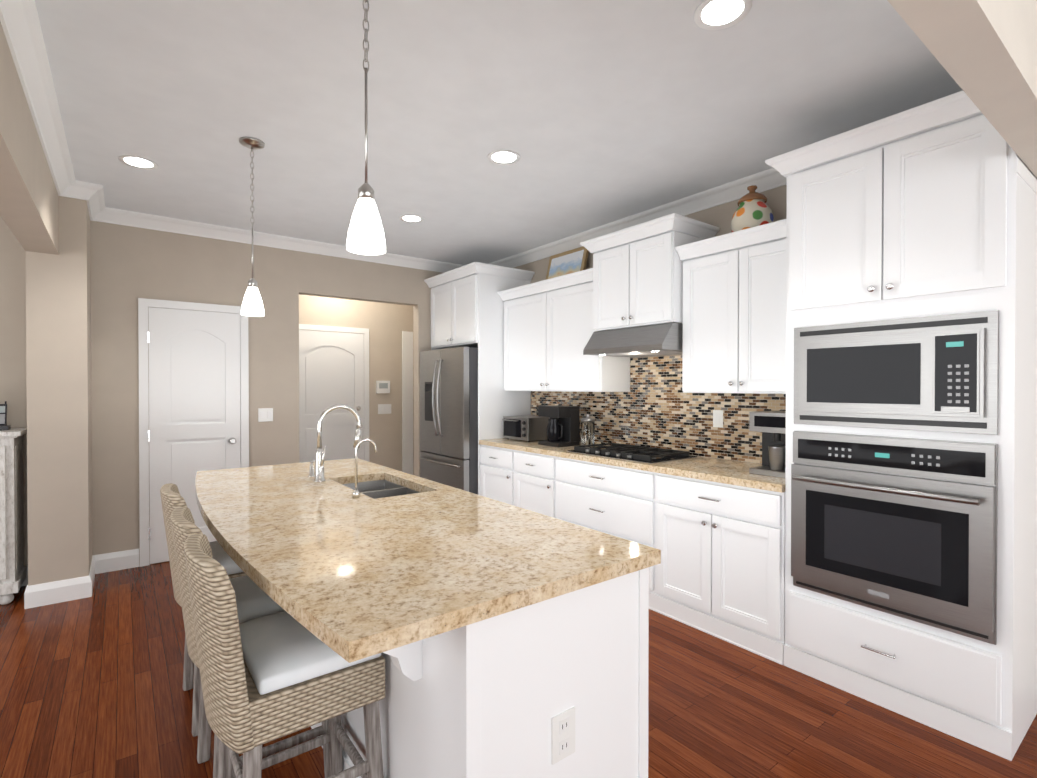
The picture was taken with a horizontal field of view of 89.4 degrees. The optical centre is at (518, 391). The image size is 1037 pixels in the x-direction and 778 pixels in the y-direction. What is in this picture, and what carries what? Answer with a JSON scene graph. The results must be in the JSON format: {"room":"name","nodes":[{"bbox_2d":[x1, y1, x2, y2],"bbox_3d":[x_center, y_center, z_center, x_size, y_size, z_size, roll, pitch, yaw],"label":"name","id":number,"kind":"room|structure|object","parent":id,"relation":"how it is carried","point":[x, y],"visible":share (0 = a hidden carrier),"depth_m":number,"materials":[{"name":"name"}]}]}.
{"room":"kitchen","nodes":[
{"label":"kitchen","id":0,"kind":"room"},
{"bbox_2d":[26,196,91,585],"bbox_3d":[-3.166,0.004,3.633,0.300,2.750,0.530,0,1,-37],"label":"wall","id":1,"kind":"structure","parent":0,"point":[59,411],"depth_m":3.43,"materials":[{"name":"paint"}]},
{"bbox_2d":[0,216,441,565],"bbox_3d":[-3.474,0.003,3.808,7.500,2.750,0.120,0,1,-37],"label":"wall","id":2,"kind":"structure","parent":0,"point":[130,265],"depth_m":4.19,"materials":[{"name":"paint"}]},
{"bbox_2d":[22,575,39,608],"bbox_3d":[-3.277,1.310,3.527,0.016,0.140,0.510,0,1,-37],"label":"baseboard","id":3,"kind":"structure","parent":2,"relation":"attached to","point":[30,593],"depth_m":3.34,"materials":[{"name":"white wood"}]},
{"bbox_2d":[76,181,107,219],"bbox_3d":[-2.961,-1.323,3.659,0.110,0.095,0.520,0,1,-37],"label":"crown molding","id":4,"kind":"structure","parent":2,"relation":"attached to","point":[93,193],"depth_m":3.59,"materials":[{"name":"white wood"}]},
{"bbox_2d":[87,555,96,596],"bbox_3d":[-3.036,1.309,3.732,0.016,0.140,0.546,0,1,-37],"label":"baseboard","id":5,"kind":"structure","parent":2,"relation":"attached to","point":[93,568],"depth_m":3.61,"materials":[{"name":"white wood"}]},
{"bbox_2d":[138,298,248,566],"bbox_3d":[-2.643,0.323,4.312,0.774,2.102,0.083,0,1,-37],"label":"door","id":6,"kind":"structure","parent":2,"relation":"attached to","point":[193,408],"depth_m":4.29,"materials":[{"name":"white wood"}]},
{"bbox_2d":[258,408,272,421],"bbox_3d":[-2.244,0.211,4.654,0.120,0.118,0.009,0,1,-37],"label":"light switch","id":7,"kind":"object","parent":2,"relation":"attached to","point":[265,414],"visible":1,"depth_m":4.65,"materials":[{"name":"white plastic"}]},
{"bbox_2d":[91,207,463,272],"bbox_3d":[-1.835,-1.333,4.905,3.370,0.095,0.090,0,1,-37],"label":"crown molding","id":8,"kind":"structure","parent":2,"relation":"attached to","point":[115,216],"depth_m":4.57,"materials":[{"name":"white wood"}]},
{"bbox_2d":[299,294,413,474],"bbox_3d":[-2.022,-0.015,6.158,2.350,2.750,0.120,0,1,-37],"label":"wall","id":9,"kind":"structure","parent":0,"point":[386,324],"depth_m":6.33,"materials":[{"name":"paint"}]},
{"bbox_2d":[299,324,368,462],"bbox_3d":[-2.136,0.310,5.947,0.934,2.102,0.083,0,1,-37],"label":"door","id":10,"kind":"structure","parent":9,"relation":"attached to","point":[334,365],"depth_m":6.00,"materials":[{"name":"white wood"}]},
{"bbox_2d":[376,381,389,392],"bbox_3d":[-1.639,-0.049,6.349,0.170,0.155,0.029,0,1,-37],"label":"thermostat","id":11,"kind":"object","parent":9,"relation":"attached to","point":[382,386],"visible":1,"depth_m":6.33,"materials":[{"name":"white plastic"}]},
{"bbox_2d":[378,404,390,413],"bbox_3d":[-1.625,0.218,6.374,0.170,0.118,0.009,0,1,-37],"label":"light switch","id":12,"kind":"object","parent":9,"relation":"attached to","point":[384,408],"visible":1,"depth_m":6.37,"materials":[{"name":"white plastic"}]},
{"bbox_2d":[402,331,412,474],"bbox_3d":[-1.385,0.307,6.554,0.140,2.100,0.020,0,1,-37],"label":"door frame","id":13,"kind":"structure","parent":9,"relation":"attached to","point":[407,401],"depth_m":6.54,"materials":[{"name":"white wood"}]},
{"bbox_2d":[35,0,962,264],"bbox_3d":[-1.280,-1.390,0.993,7.620,0.080,9.800,0,1,-37],"label":"ceiling","id":14,"kind":"structure","parent":0,"point":[594,113],"depth_m":2.47,"materials":[{"name":"paint"}]},
{"bbox_2d":[0,22,58,254],"bbox_3d":[-0.690,-1.104,0.231,0.160,0.480,7.870,0,1,-37],"label":"beam","id":15,"kind":"structure","parent":14,"relation":"attached to","point":[29,205],"depth_m":2.37,"materials":[{"name":"paint"}]},
{"bbox_2d":[0,0,79,197],"bbox_3d":[-1.727,-1.309,1.809,0.090,0.095,4.100,0,1,-37],"label":"crown molding","id":16,"kind":"structure","parent":14,"relation":"attached to","point":[20,23],"depth_m":2.23,"materials":[{"name":"white wood"}]},
{"bbox_2d":[118,155,157,169],"bbox_3d":[-2.267,-1.363,3.130,0.194,0.006,0.194,0,1,-37],"label":"recessed light","id":17,"kind":"object","parent":14,"relation":"in","point":[138,162],"visible":1,"depth_m":3.13,"materials":[{"name":"white"}]},
{"bbox_2d":[239,137,264,316],"bbox_3d":[-1.460,-0.890,2.878,0.128,0.948,0.128,0,1,-37],"label":"pendant light","id":18,"kind":"object","parent":14,"relation":"hanging from","point":[252,304],"visible":1,"depth_m":2.86,"materials":[{"name":"white glass"}]},
{"bbox_2d":[346,0,385,254],"bbox_3d":[-0.462,-0.890,1.590,0.128,0.928,0.128,0,1,-37],"label":"pendant light","id":19,"kind":"object","parent":14,"relation":"hanging from","point":[365,236],"visible":1,"depth_m":1.57,"materials":[{"name":"white glass"}]},
{"bbox_2d":[399,214,423,222],"bbox_3d":[-0.851,-1.371,4.175,0.194,0.006,0.194,0,1,-37],"label":"recessed light","id":20,"kind":"object","parent":14,"relation":"in","point":[409,218],"visible":1,"depth_m":4.17,"materials":[{"name":"white"}]},
{"bbox_2d":[487,150,519,164],"bbox_3d":[-0.085,-1.363,3.061,0.194,0.006,0.194,0,1,-37],"label":"recessed light","id":21,"kind":"object","parent":14,"relation":"in","point":[504,157],"visible":1,"depth_m":3.06,"materials":[{"name":"white"}]},
{"bbox_2d":[694,0,751,29],"bbox_3d":[0.727,-1.353,1.870,0.194,0.006,0.194,0,1,-37],"label":"recessed light","id":22,"kind":"object","parent":14,"relation":"in","point":[715,14],"visible":1,"depth_m":1.88,"materials":[{"name":"white"}]},
{"bbox_2d":[887,0,1036,177],"bbox_3d":[0.945,-1.111,1.185,3.600,0.480,0.120,0,1,-37],"label":"beam","id":23,"kind":"structure","parent":14,"relation":"attached to","point":[984,52],"depth_m":1.41,"materials":[{"name":"paint"}]},
{"bbox_2d":[0,561,1036,777],"bbox_3d":[-1.280,1.425,1.015,7.620,0.050,9.800,0,1,-37],"label":"floor","id":24,"kind":"structure","parent":0,"point":[91,687],"depth_m":2.26,"materials":[{"name":"brown wood"}]},
{"bbox_2d":[0,428,26,604],"bbox_3d":[-3.769,0.823,3.223,1.085,1.120,0.428,0,1,-37],"label":"sideboard","id":25,"kind":"object","parent":24,"relation":"on","point":[13,571],"visible":0.98,"depth_m":3.39,"materials":[{"name":"white paint"}]},
{"bbox_2d":[0,401,10,430],"bbox_3d":[-3.451,0.165,3.497,0.080,0.191,0.104,0,1,-37],"label":"cordless phone","id":26,"kind":"object","parent":25,"relation":"on","point":[3,418],"visible":1,"depth_m":3.51,"materials":[{"name":"black plastic"}]},
{"bbox_2d":[160,483,245,736],"bbox_3d":[-1.318,0.902,2.361,0.486,0.975,0.435,0,1,-37],"label":"bar stool","id":27,"kind":"object","parent":24,"relation":"on","point":[172,498],"visible":0.31,"depth_m":2.18,"materials":[{"name":"beige wicker"}]},
{"bbox_2d":[170,507,329,777],"bbox_3d":[-0.965,0.906,1.894,0.486,0.975,0.435,0,1,-37],"label":"bar stool","id":28,"kind":"object","parent":24,"relation":"on","point":[254,600],"visible":0.23,"depth_m":1.76,"materials":[{"name":"beige wicker"}]},
{"bbox_2d":[184,534,384,777],"bbox_3d":[-0.699,0.908,1.550,0.486,0.975,0.435,0,1,-37],"label":"bar stool","id":29,"kind":"object","parent":24,"relation":"on","point":[266,679],"visible":0.85,"depth_m":1.39,"materials":[{"name":"beige wicker"}]},
{"bbox_2d":[420,347,477,493],"bbox_3d":[-0.510,0.470,5.389,0.802,1.768,0.889,0,1,-37],"label":"refrigerator","id":30,"kind":"object","parent":24,"relation":"on","point":[449,416],"visible":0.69,"depth_m":5.03,"materials":[{"name":"grey metal"}]},
{"bbox_2d":[424,262,534,494],"bbox_3d":[-0.421,0.091,5.401,0.702,2.550,1.011,0,1,-37],"label":"cabinet","id":31,"kind":"object","parent":24,"relation":"on","point":[467,306],"visible":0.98,"depth_m":5.02,"materials":[{"name":"white wood"}]},
{"bbox_2d":[311,570,648,777],"bbox_3d":[-0.691,0.950,2.321,0.838,0.879,2.500,0,1,-37],"label":"kitchen island","id":32,"kind":"object","parent":24,"relation":"on","point":[505,640],"depth_m":1.37,"materials":[{"name":"white wood"}]},
{"bbox_2d":[195,458,660,662],"bbox_3d":[-0.753,0.490,2.277,1.030,0.040,2.550,0,1,-37],"label":"island countertop","id":33,"kind":"structure","parent":32,"relation":"on","point":[367,575],"depth_m":1.56,"materials":[{"name":"beige stone"}]},
{"bbox_2d":[308,404,376,497],"bbox_3d":[-0.851,0.269,2.630,0.252,0.395,0.686,0,1,-37],"label":"faucet","id":34,"kind":"object","parent":33,"relation":"on","point":[319,464],"visible":0.98,"depth_m":2.69,"materials":[{"name":"silver metal"}]},
{"bbox_2d":[347,478,410,497],"bbox_3d":[-0.698,0.596,2.639,0.327,0.202,0.652,0,1,-37],"label":"sink","id":35,"kind":"object","parent":33,"relation":"in","point":[377,486],"depth_m":2.91,"materials":[{"name":"silver metal"}]},
{"bbox_2d":[479,443,506,502],"bbox_3d":[0.058,0.933,4.841,0.619,0.875,0.595,0,1,-37],"label":"base cabinet","id":36,"kind":"object","parent":24,"relation":"on","point":[493,460],"depth_m":4.71,"materials":[{"name":"white wood"}]},
{"bbox_2d":[507,447,546,514],"bbox_3d":[0.339,0.935,4.469,0.619,0.875,0.608,0,1,-37],"label":"base cabinet","id":37,"kind":"object","parent":24,"relation":"on","point":[526,470],"depth_m":4.32,"materials":[{"name":"white wood"}]},
{"bbox_2d":[547,455,650,609],"bbox_3d":[0.809,0.940,3.848,0.619,0.875,1.096,0,1,-37],"label":"base cabinet","id":38,"kind":"object","parent":24,"relation":"on","point":[614,499],"depth_m":3.63,"materials":[{"name":"white wood"}]},
{"bbox_2d":[651,471,784,664],"bbox_3d":[1.336,0.946,3.150,0.619,0.875,0.799,0,1,-37],"label":"base cabinet","id":39,"kind":"object","parent":24,"relation":"on","point":[708,521],"depth_m":2.92,"materials":[{"name":"white wood"}]},
{"bbox_2d":[479,439,784,490],"bbox_3d":[0.726,0.482,3.950,0.624,0.040,2.816,0,1,-37],"label":"countertop","id":40,"kind":"structure","parent":39,"relation":"on","point":[729,470],"depth_m":3.33,"materials":[{"name":"beige stone"}]},
{"bbox_2d":[502,415,549,441],"bbox_3d":[0.076,0.346,4.888,0.337,0.215,0.380,0,1,-37],"label":"toaster oven","id":41,"kind":"object","parent":40,"relation":"on","point":[528,428],"visible":0.92,"depth_m":4.76,"materials":[{"name":"silver metal"}]},
{"bbox_2d":[538,405,579,446],"bbox_3d":[0.342,0.292,4.450,0.240,0.330,0.260,0,1,-37],"label":"coffee maker","id":42,"kind":"object","parent":40,"relation":"on","point":[563,427],"visible":1,"depth_m":4.37,"materials":[{"name":"black plastic"}]},
{"bbox_2d":[581,414,594,447],"bbox_3d":[0.561,0.321,4.227,0.112,0.276,0.112,0,1,-37],"label":"canister","id":43,"kind":"object","parent":40,"relation":"on","point":[588,430],"visible":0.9,"depth_m":4.18,"materials":[{"name":"clear glass"}]},
{"bbox_2d":[567,443,696,463],"bbox_3d":[0.813,0.442,3.836,0.508,0.040,0.798,0,1,-37],"label":"cooktop","id":44,"kind":"object","parent":40,"relation":"in","point":[645,454],"visible":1,"depth_m":3.71,"materials":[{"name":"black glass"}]},
{"bbox_2d":[749,411,785,477],"bbox_3d":[1.511,0.294,2.983,0.302,0.350,0.250,0,1,-37],"label":"espresso machine","id":45,"kind":"object","parent":40,"relation":"on","point":[770,426],"visible":0.58,"depth_m":2.92,"materials":[{"name":"silver metal"}]},
{"bbox_2d":[765,91,1036,760],"bbox_3d":[1.783,0.114,2.481,0.704,2.550,0.922,0,1,-37],"label":"tall cabinet","id":46,"kind":"object","parent":24,"relation":"on","point":[911,444],"visible":0.98,"depth_m":2.19,"materials":[{"name":"white wood"}]},
{"bbox_2d":[515,185,786,357],"bbox_3d":[1.712,0.007,3.264,0.120,2.750,9.800,0,1,-37],"label":"wall","id":47,"kind":"structure","parent":0,"point":[720,216],"depth_m":3.59,"materials":[{"name":"paint"}]},
{"bbox_2d":[501,289,540,390],"bbox_3d":[0.201,-0.438,4.868,0.346,0.875,0.706,0,1,-37],"label":"upper cabinet","id":48,"kind":"object","parent":47,"relation":"attached to","point":[522,313],"depth_m":4.80,"materials":[{"name":"white wood"}]},
{"bbox_2d":[541,277,629,391],"bbox_3d":[0.551,-0.434,4.404,0.346,0.875,0.705,0,1,-37],"label":"upper cabinet","id":49,"kind":"object","parent":47,"relation":"attached to","point":[565,334],"depth_m":4.28,"materials":[{"name":"white wood"}]},
{"bbox_2d":[546,246,588,278],"bbox_3d":[0.421,-1.075,4.737,0.121,0.394,0.500,0,1,-37],"label":"picture","id":50,"kind":"object","parent":49,"relation":"on","point":[568,262],"visible":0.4,"depth_m":4.72,"materials":[{"name":"paper"}]},
{"bbox_2d":[489,168,786,267],"bbox_3d":[0.914,-1.327,4.136,0.090,0.095,4.630,0,1,-37],"label":"crown molding","id":51,"kind":"structure","parent":47,"relation":"attached to","point":[769,179],"depth_m":3.85,"materials":[{"name":"white wood"}]},
{"bbox_2d":[589,213,712,332],"bbox_3d":[0.948,-0.787,3.802,0.436,0.670,0.722,0,1,-37],"label":"upper cabinet","id":52,"kind":"object","parent":47,"relation":"attached to","point":[635,274],"depth_m":3.58,"materials":[{"name":"white wood"}]},
{"bbox_2d":[583,322,682,356],"bbox_3d":[0.910,-0.356,3.777,0.531,0.184,0.718,0,1,-37],"label":"range hood","id":53,"kind":"object","parent":52,"relation":"attached to","point":[656,340],"visible":0.9,"depth_m":3.58,"materials":[{"name":"silver metal"}]},
{"bbox_2d":[713,410,722,427],"bbox_3d":[1.367,0.190,3.594,0.009,0.118,0.075,0,1,-37],"label":"outlet","id":54,"kind":"object","parent":47,"relation":"attached to","point":[717,418],"visible":1,"depth_m":3.59,"materials":[{"name":"white plastic"}]},
{"bbox_2d":[681,233,785,393],"bbox_3d":[1.445,-0.425,3.222,0.346,0.875,0.799,0,1,-37],"label":"upper cabinet","id":55,"kind":"object","parent":47,"relation":"attached to","point":[721,299],"depth_m":3.13,"materials":[{"name":"white wood"}]},
{"bbox_2d":[731,185,773,231],"bbox_3d":[1.436,-1.062,3.223,0.244,0.398,0.244,0,1,-37],"label":"ceramic jar","id":56,"kind":"object","parent":55,"relation":"on","point":[754,209],"visible":0.77,"depth_m":3.14,"materials":[{"name":"multicoloured"}]}
]}

